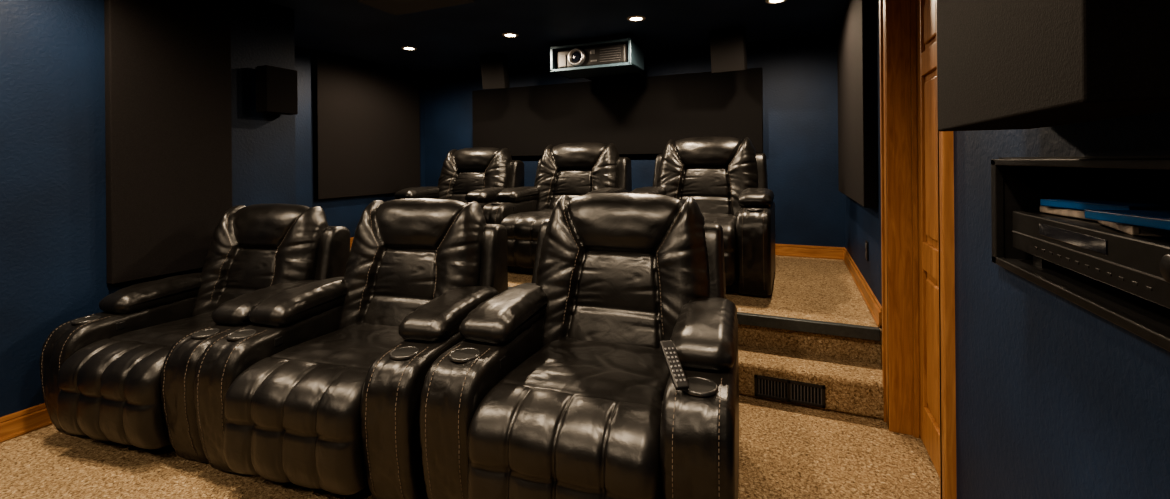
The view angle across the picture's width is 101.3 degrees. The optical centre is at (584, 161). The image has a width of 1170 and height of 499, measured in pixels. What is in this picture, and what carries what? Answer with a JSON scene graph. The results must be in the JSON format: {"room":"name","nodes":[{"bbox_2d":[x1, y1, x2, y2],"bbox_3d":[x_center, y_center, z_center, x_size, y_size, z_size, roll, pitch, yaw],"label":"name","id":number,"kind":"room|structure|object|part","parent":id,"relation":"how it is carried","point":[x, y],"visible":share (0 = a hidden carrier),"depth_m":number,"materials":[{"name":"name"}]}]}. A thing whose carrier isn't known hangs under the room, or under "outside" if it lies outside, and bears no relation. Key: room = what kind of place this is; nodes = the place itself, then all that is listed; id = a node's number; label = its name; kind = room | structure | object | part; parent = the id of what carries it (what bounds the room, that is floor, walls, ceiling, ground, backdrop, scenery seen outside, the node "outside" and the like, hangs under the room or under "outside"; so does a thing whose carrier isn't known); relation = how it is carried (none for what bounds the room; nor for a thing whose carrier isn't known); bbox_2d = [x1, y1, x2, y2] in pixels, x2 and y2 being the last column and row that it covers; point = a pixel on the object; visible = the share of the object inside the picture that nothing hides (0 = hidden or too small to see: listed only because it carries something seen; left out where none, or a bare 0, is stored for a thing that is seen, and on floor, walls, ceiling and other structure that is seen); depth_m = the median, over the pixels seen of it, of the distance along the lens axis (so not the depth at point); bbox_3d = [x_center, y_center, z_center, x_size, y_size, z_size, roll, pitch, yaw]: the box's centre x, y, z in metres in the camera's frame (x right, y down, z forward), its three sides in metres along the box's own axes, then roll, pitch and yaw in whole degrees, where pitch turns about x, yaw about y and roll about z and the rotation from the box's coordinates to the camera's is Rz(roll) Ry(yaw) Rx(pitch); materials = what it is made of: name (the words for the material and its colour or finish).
{"room":"home theater","nodes":[
{"label":"home theater","id":0,"kind":"room"},
{"bbox_2d":[0,0,295,416],"bbox_3d":[-3.131,0.087,1.349,0.120,2.400,4.800,-1,0,23],"label":"wall","id":1,"kind":"structure","parent":0,"point":[53,263],"depth_m":2.40,"materials":[{"name":"blue paint"}]},
{"bbox_2d":[0,403,52,442],"bbox_3d":[-3.055,1.231,1.320,0.024,0.112,4.800,-1,0,23],"label":"baseboard","id":2,"kind":"structure","parent":1,"relation":"attached to","point":[25,421],"depth_m":2.26,"materials":[{"name":"brown wood"}]},
{"bbox_2d":[104,0,231,283],"bbox_3d":[-2.405,-0.216,2.812,0.059,1.725,0.597,-1,0,23],"label":"acoustic panel","id":3,"kind":"object","parent":1,"relation":"attached to","point":[168,120],"visible":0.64,"depth_m":2.75,"materials":[{"name":"grey fabric"}]},
{"bbox_2d":[255,65,297,114],"bbox_3d":[-2.142,-0.491,3.327,0.138,0.310,0.220,-1,0,23],"label":"speaker","id":4,"kind":"object","parent":1,"relation":"attached to","point":[276,87],"visible":1,"depth_m":3.26},
{"bbox_2d":[295,46,424,236],"bbox_3d":[-2.624,0.083,5.105,0.120,2.400,2.500,-1,0,23],"label":"wall","id":5,"kind":"structure","parent":0,"point":[346,212],"depth_m":4.76,"materials":[{"name":"blue paint"}]},
{"bbox_2d":[313,53,419,199],"bbox_3d":[-2.393,-0.359,5.422,0.059,1.460,1.430,-1,0,23],"label":"acoustic panel","id":6,"kind":"object","parent":5,"relation":"attached to","point":[367,116],"visible":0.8,"depth_m":5.26,"materials":[{"name":"grey fabric"}]},
{"bbox_2d":[357,0,474,14],"bbox_3d":[-1.159,-1.114,3.298,0.720,0.029,0.350,-1,0,23],"label":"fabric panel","id":7,"kind":"object","parent":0,"point":[395,7],"depth_m":3.35,"materials":[{"name":"black fabric"}]},
{"bbox_2d":[0,395,939,498],"bbox_3d":[-1.242,1.321,1.955,5.350,0.100,7.600,-1,0,23],"label":"floor","id":8,"kind":"structure","parent":0,"point":[787,450],"depth_m":1.99,"materials":[{"name":"carpet"}]},
{"bbox_2d":[40,203,349,462],"bbox_3d":[-1.914,0.762,2.488,0.941,1.030,1.006,-1,0,15],"label":"recliner","id":9,"kind":"object","parent":8,"relation":"on","point":[124,373],"visible":0.72,"depth_m":2.22,"materials":[{"name":"black leather"}]},
{"bbox_2d":[71,315,101,323],"bbox_3d":[-2.361,0.747,2.274,0.102,0.010,0.102,0,0,23],"label":"cup holder","id":10,"kind":"object","parent":9,"relation":"on","point":[89,319],"depth_m":2.27,"materials":[{"name":"silver metal"}]},
{"bbox_3d":[-2.283,0.997,2.550,0.192,0.536,0.834,0,0,15],"label":"arm","id":11,"kind":"part","parent":9,"relation":"part of","materials":[{"name":"black leather"}]},
{"bbox_3d":[-1.944,1.010,2.369,0.562,0.412,0.761,0,0,15],"label":"seat and footrest","id":12,"kind":"part","parent":9,"relation":"part of","materials":[{"name":"black leather"}]},
{"bbox_2d":[191,328,220,338],"bbox_3d":[-1.639,0.741,2.076,0.102,0.010,0.102,0,0,23],"label":"cup holder","id":13,"kind":"object","parent":9,"relation":"on","point":[207,333],"depth_m":2.07,"materials":[{"name":"silver metal"}]},
{"bbox_3d":[-1.561,0.991,2.352,0.192,0.536,0.835,0,0,15],"label":"arm","id":14,"kind":"part","parent":9,"relation":"part of","materials":[{"name":"black leather"}]},
{"bbox_3d":[-1.849,0.610,2.730,0.730,0.729,0.366,0,0,15],"label":"backrest","id":15,"kind":"part","parent":9,"relation":"part of","materials":[{"name":"black leather"}]},
{"bbox_2d":[194,198,507,498],"bbox_3d":[-0.960,0.732,2.217,0.980,1.073,1.048,-1,0,15],"label":"recliner","id":16,"kind":"object","parent":8,"relation":"on","point":[323,389],"visible":0.92,"depth_m":1.89,"materials":[{"name":"black leather"}]},
{"bbox_2d":[226,329,256,339],"bbox_3d":[-1.426,0.717,1.994,0.106,0.010,0.106,0,0,23],"label":"cup holder","id":17,"kind":"object","parent":16,"relation":"on","point":[242,334],"depth_m":1.99,"materials":[{"name":"silver metal"}]},
{"bbox_3d":[-1.345,0.978,2.283,0.200,0.558,0.869,0,0,15],"label":"arm","id":18,"kind":"part","parent":16,"relation":"part of","materials":[{"name":"black leather"}]},
{"bbox_3d":[-0.992,0.990,2.094,0.585,0.430,0.793,0,0,15],"label":"seat and footrest","id":19,"kind":"part","parent":16,"relation":"part of","materials":[{"name":"black leather"}]},
{"bbox_3d":[-0.953,1.233,2.229,0.880,0.070,0.700,0,0,15],"label":"frame","id":20,"kind":"part","parent":16,"relation":"part of","materials":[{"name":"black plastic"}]},
{"bbox_2d":[389,346,418,359],"bbox_3d":[-0.673,0.710,1.789,0.106,0.010,0.106,0,0,23],"label":"cup holder","id":21,"kind":"object","parent":16,"relation":"on","point":[399,352],"depth_m":1.78,"materials":[{"name":"silver metal"}]},
{"bbox_3d":[-0.892,0.574,2.470,0.760,0.759,0.382,0,0,15],"label":"backrest","id":22,"kind":"part","parent":16,"relation":"part of","materials":[{"name":"black leather"}]},
{"bbox_3d":[-0.592,0.971,2.076,0.200,0.559,0.870,0,0,15],"label":"arm","id":23,"kind":"part","parent":16,"relation":"part of","materials":[{"name":"black leather"}]},
{"bbox_2d":[419,193,738,498],"bbox_3d":[0.070,0.704,1.926,1.029,1.111,1.100,-1,0,18],"label":"recliner","id":24,"kind":"object","parent":8,"relation":"on","point":[559,384],"visible":0.98,"depth_m":1.63,"materials":[{"name":"black leather"}]},
{"bbox_2d":[449,347,480,361],"bbox_3d":[-0.430,0.688,1.718,0.111,0.010,0.111,0,0,23],"label":"cup holder","id":25,"kind":"object","parent":24,"relation":"on","point":[458,354],"depth_m":1.71,"materials":[{"name":"silver metal"}]},
{"bbox_3d":[-0.329,0.958,2.015,0.210,0.578,0.912,-1,0,18],"label":"arm","id":26,"kind":"part","parent":24,"relation":"part of","materials":[{"name":"black leather"}]},
{"bbox_3d":[0.031,0.971,1.799,0.614,0.445,0.832,-1,0,18],"label":"seat and footrest","id":27,"kind":"part","parent":24,"relation":"part of","materials":[{"name":"black leather"}]},
{"bbox_3d":[0.155,0.541,2.187,0.798,0.786,0.401,-1,0,18],"label":"backrest","id":28,"kind":"part","parent":24,"relation":"part of","materials":[{"name":"black leather"}]},
{"bbox_2d":[660,340,688,389],"bbox_3d":[0.276,0.627,1.490,0.044,0.098,0.150,0,0,-10],"label":"remote control","id":29,"kind":"object","parent":24,"relation":"on","point":[678,377],"visible":1,"depth_m":1.48,"materials":[{"name":"black plastic"}]},
{"bbox_3d":[0.448,0.952,1.758,0.210,0.578,0.913,-1,0,18],"label":"arm","id":30,"kind":"part","parent":24,"relation":"part of","materials":[{"name":"black leather"}]},
{"bbox_2d":[683,377,717,396],"bbox_3d":[0.348,0.681,1.461,0.111,0.010,0.111,0,0,23],"label":"cup holder","id":31,"kind":"object","parent":24,"relation":"on","point":[698,386],"depth_m":1.45,"materials":[{"name":"silver metal"}]},
{"bbox_2d":[350,248,881,364],"bbox_3d":[-0.242,1.082,4.384,4.810,0.360,1.945,-1,0,23],"label":"platform","id":32,"kind":"object","parent":8,"relation":"on","point":[818,289],"visible":0.15,"depth_m":2.94,"materials":[{"name":"carpet"}]},
{"bbox_2d":[385,147,523,207],"bbox_3d":[-1.253,0.380,4.616,1.049,1.062,1.121,-1,0,23],"label":"recliner","id":33,"kind":"object","parent":32,"relation":"on","point":[478,174],"visible":0.34,"depth_m":4.80,"materials":[{"name":"black leather"}]},
{"bbox_3d":[-1.144,0.223,4.873,0.813,0.752,0.408,0,0,23],"label":"backrest","id":34,"kind":"part","parent":33,"relation":"part of","materials":[{"name":"black leather"}]},
{"bbox_3d":[-0.885,0.617,4.412,0.214,0.553,0.930,0,0,23],"label":"arm","id":35,"kind":"part","parent":33,"relation":"part of","materials":[{"name":"black leather"}]},
{"bbox_2d":[482,143,631,273],"bbox_3d":[-0.197,0.360,4.162,1.049,1.084,1.121,-1,0,23],"label":"recliner","id":36,"kind":"object","parent":32,"relation":"on","point":[572,170],"visible":0.5,"depth_m":4.28,"materials":[{"name":"black leather"}]},
{"bbox_2d":[491,202,503,204],"bbox_3d":[-0.724,0.345,3.994,0.113,0.010,0.113,0,0,23],"label":"cup holder","id":37,"kind":"object","parent":36,"relation":"on","point":[495,203],"depth_m":3.95,"materials":[{"name":"silver metal"}]},
{"bbox_3d":[-0.595,0.608,4.288,0.214,0.564,0.930,0,0,23],"label":"arm","id":38,"kind":"part","parent":36,"relation":"part of","materials":[{"name":"black leather"}]},
{"bbox_3d":[-0.188,0.866,4.173,0.942,0.071,0.749,0,0,23],"label":"frame","id":39,"kind":"part","parent":36,"relation":"part of","materials":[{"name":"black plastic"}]},
{"bbox_3d":[-0.249,0.621,4.036,0.626,0.434,0.848,0,0,23],"label":"seat and footrest","id":40,"kind":"part","parent":36,"relation":"part of","materials":[{"name":"black leather"}]},
{"bbox_3d":[-0.088,0.200,4.418,0.813,0.767,0.408,0,0,23],"label":"backrest","id":41,"kind":"part","parent":36,"relation":"part of","materials":[{"name":"black leather"}]},
{"bbox_2d":[508,286,879,340],"bbox_3d":[-0.173,0.926,3.284,3.770,0.061,0.040,-1,0,23],"label":"platform nosing","id":42,"kind":"object","parent":32,"relation":"attached to","point":[777,322],"visible":0.44,"depth_m":2.66,"materials":[{"name":"rubber"}]},
{"bbox_2d":[630,137,775,295],"bbox_3d":[0.886,0.340,3.695,1.049,1.106,1.121,-1,0,23],"label":"recliner","id":43,"kind":"object","parent":32,"relation":"on","point":[726,177],"visible":0.49,"depth_m":3.77,"materials":[{"name":"black leather"}]},
{"bbox_3d":[0.996,0.177,3.952,0.813,0.782,0.408,0,0,23],"label":"backrest","id":44,"kind":"part","parent":43,"relation":"part of","materials":[{"name":"black leather"}]},
{"bbox_3d":[0.835,0.606,3.569,0.626,0.442,0.848,0,0,23],"label":"seat and footrest","id":45,"kind":"part","parent":43,"relation":"part of","materials":[{"name":"black leather"}]},
{"bbox_3d":[0.896,0.856,3.707,0.942,0.072,0.749,0,0,23],"label":"frame","id":46,"kind":"part","parent":43,"relation":"part of","materials":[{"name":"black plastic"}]},
{"bbox_2d":[745,208,762,210],"bbox_3d":[1.127,0.318,3.198,0.113,0.010,0.113,0,0,23],"label":"cup holder","id":47,"kind":"object","parent":43,"relation":"on","point":[746,209],"depth_m":3.19,"materials":[{"name":"silver metal"}]},
{"bbox_3d":[1.255,0.586,3.491,0.214,0.575,0.930,0,0,23],"label":"arm","id":48,"kind":"part","parent":43,"relation":"part of","materials":[{"name":"black leather"}]},
{"bbox_2d":[265,0,848,75],"bbox_3d":[-1.264,-1.179,1.955,5.350,0.100,7.600,-1,0,23],"label":"ceiling","id":49,"kind":"structure","parent":0,"point":[450,39],"depth_m":4.02,"materials":[{"name":"black paint"}]},
{"bbox_2d":[401,47,416,50],"bbox_3d":[-1.741,-1.122,4.752,0.150,0.006,0.150,-1,0,23],"label":"recessed light","id":50,"kind":"object","parent":49,"relation":"in","point":[403,48],"visible":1,"depth_m":4.75,"materials":[{"name":"white paint"}]},
{"bbox_2d":[480,55,509,88],"bbox_3d":[-0.959,-0.956,5.123,0.250,0.362,0.225,-1,0,11],"label":"speaker","id":51,"kind":"object","parent":49,"relation":"attached to","point":[494,69],"visible":1,"depth_m":5.05},
{"bbox_2d":[502,33,518,37],"bbox_3d":[-0.667,-1.131,4.290,0.150,0.006,0.150,-1,0,23],"label":"recessed light","id":52,"kind":"object","parent":49,"relation":"in","point":[509,35],"visible":1,"depth_m":4.29,"materials":[{"name":"white paint"}]},
{"bbox_2d":[550,38,645,80],"bbox_3d":[0.204,-0.999,4.778,0.800,0.285,0.855,-1,0,23],"label":"ceiling projector","id":53,"kind":"object","parent":49,"relation":"hanging from","point":[623,58],"depth_m":4.45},
{"bbox_2d":[627,16,645,21],"bbox_3d":[0.408,-1.141,3.827,0.150,0.006,0.150,-1,0,23],"label":"recessed light","id":54,"kind":"object","parent":49,"relation":"in","point":[632,18],"visible":1,"depth_m":3.82,"materials":[{"name":"white paint"}]},
{"bbox_2d":[709,28,746,72],"bbox_3d":[1.257,-0.970,4.202,0.280,0.372,0.227,0,0,28],"label":"speaker","id":55,"kind":"object","parent":49,"relation":"attached to","point":[728,52],"visible":1,"depth_m":4.13},
{"bbox_2d":[765,0,786,3],"bbox_3d":[1.363,-1.149,3.416,0.150,0.006,0.150,-1,0,23],"label":"recessed light","id":56,"kind":"object","parent":49,"relation":"in","point":[766,1],"visible":1,"depth_m":3.44,"materials":[{"name":"white paint"}]},
{"bbox_2d":[424,34,845,247],"bbox_3d":[0.171,0.059,5.327,5.100,2.400,0.120,-1,0,23],"label":"wall","id":57,"kind":"structure","parent":0,"point":[800,75],"depth_m":4.53,"materials":[{"name":"blue paint"}]},
{"bbox_2d":[472,67,762,155],"bbox_3d":[0.166,-0.479,5.223,3.320,0.805,0.069,-1,0,23],"label":"acoustic panel","id":58,"kind":"object","parent":57,"relation":"attached to","point":[639,115],"visible":0.76,"depth_m":5.07,"materials":[{"name":"black fabric"}]},
{"bbox_2d":[775,244,844,259],"bbox_3d":[0.136,0.844,5.267,4.810,0.110,0.024,-1,0,23],"label":"baseboard","id":59,"kind":"structure","parent":57,"relation":"attached to","point":[824,252],"depth_m":4.43,"materials":[{"name":"brown wood"}]},
{"bbox_2d":[738,345,883,419],"bbox_3d":[-0.212,1.172,3.162,3.790,0.180,0.273,-1,0,23],"label":"step","id":60,"kind":"structure","parent":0,"point":[851,387],"depth_m":2.46,"materials":[{"name":"carpet"}]},
{"bbox_2d":[754,375,825,407],"bbox_3d":[1.047,1.176,2.465,0.335,0.110,0.012,-1,0,23],"label":"air vent","id":61,"kind":"object","parent":60,"relation":"attached to","point":[791,391],"visible":1,"depth_m":2.46,"materials":[{"name":"black plastic"}]},
{"bbox_2d":[845,0,1169,498],"bbox_3d":[0.963,0.052,0.946,0.140,2.400,7.300,-1,0,23],"label":"wall","id":62,"kind":"structure","parent":0,"point":[1056,399],"depth_m":0.94,"materials":[{"name":"blue paint"}]},
{"bbox_2d":[837,0,877,207],"bbox_3d":[1.907,-0.432,3.413,0.069,1.370,1.580,-1,0,23],"label":"acoustic panel","id":63,"kind":"object","parent":62,"relation":"attached to","point":[856,34],"visible":1,"depth_m":2.88,"materials":[{"name":"grey fabric"}]},
{"bbox_2d":[843,248,881,364],"bbox_3d":[1.906,0.918,3.325,0.024,0.290,2.190,-1,0,23],"label":"baseboard","id":64,"kind":"structure","parent":62,"relation":"attached to","point":[875,308],"depth_m":3.04,"materials":[{"name":"brown wood"}]},
{"bbox_2d":[865,240,868,260],"bbox_3d":[1.796,0.564,3.061,0.011,0.120,0.080,-1,0,23],"label":"wall outlet","id":65,"kind":"object","parent":62,"relation":"attached to","point":[866,241],"visible":1,"depth_m":3.04,"materials":[{"name":"black plastic"}]},
{"bbox_2d":[879,0,956,498],"bbox_3d":[1.327,0.169,1.846,0.185,2.160,0.970,-1,0,23],"label":"door frame","id":66,"kind":"structure","parent":62,"relation":"attached to","point":[900,15],"depth_m":2.19,"materials":[{"name":"brown wood"}]},
{"bbox_2d":[924,0,939,428],"bbox_3d":[1.386,0.218,1.810,0.040,2.040,0.760,-1,0,23],"label":"slab","id":67,"kind":"object","parent":62,"relation":"attached to","point":[932,74],"depth_m":2.00,"materials":[{"name":"brown wood"}]},
{"bbox_2d":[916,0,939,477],"bbox_3d":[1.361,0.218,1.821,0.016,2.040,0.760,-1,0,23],"label":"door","id":68,"kind":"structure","parent":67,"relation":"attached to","point":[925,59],"depth_m":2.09,"materials":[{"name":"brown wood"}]},
{"bbox_2d":[924,0,939,424],"bbox_3d":[1.363,0.183,1.820,0.013,1.710,0.520,-1,0,23],"label":"panels","id":69,"kind":"object","parent":67,"relation":"attached to","point":[930,86],"visible":0.34,"depth_m":1.96,"materials":[{"name":"brown wood"}]},
{"bbox_2d":[937,0,1169,130],"bbox_3d":[0.688,-0.371,0.688,0.186,0.620,0.530,-1,0,23],"label":"speaker","id":70,"kind":"object","parent":62,"relation":"attached to","point":[1002,64],"visible":1,"depth_m":0.57},
{"bbox_2d":[991,155,1169,351],"bbox_3d":[0.984,0.110,0.570,0.506,0.242,0.965,-1,0,23],"label":"niche","id":71,"kind":"object","parent":62,"relation":"attached to","point":[1017,183],"visible":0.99,"depth_m":0.99,"materials":[{"name":"black wood"}]},
{"bbox_2d":[1012,211,1169,308],"bbox_3d":[0.992,0.162,0.698,0.393,0.110,0.635,-1,0,23],"label":"receiver","id":72,"kind":"object","parent":71,"relation":"in","point":[1139,266],"visible":0.98,"depth_m":0.77,"materials":[{"name":"black metal"}]},
{"bbox_2d":[1040,206,1097,220],"bbox_3d":[1.014,0.100,0.925,0.136,0.015,0.174,-1,0,15],"label":"case","id":73,"kind":"object","parent":72,"relation":"on","point":[1074,213],"visible":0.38,"depth_m":0.95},
{"bbox_2d":[1040,199,1169,210],"bbox_3d":[1.015,0.084,0.913,0.136,0.015,0.174,0,0,3],"label":"case","id":74,"kind":"object","parent":73,"relation":"on","point":[1078,204],"visible":0.85,"depth_m":0.90,"materials":[{"name":"blue plastic"}]},
{"bbox_2d":[1098,220,1169,237],"bbox_3d":[0.913,0.101,0.740,0.136,0.015,0.174,0,0,35],"label":"case","id":75,"kind":"object","parent":72,"relation":"on","point":[1133,230],"visible":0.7,"depth_m":0.70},
{"bbox_2d":[1085,210,1169,230],"bbox_3d":[0.871,0.085,0.692,0.136,0.015,0.174,0,0,13],"label":"case","id":76,"kind":"object","parent":75,"relation":"on","point":[1157,219],"visible":1,"depth_m":0.72,"materials":[{"name":"blue plastic"}]},
{"bbox_3d":[0.743,0.136,0.606,0.010,0.040,0.040,0,0,23],"label":"volume knob","id":77,"kind":"part","parent":72,"relation":"part of","materials":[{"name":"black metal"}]}
]}

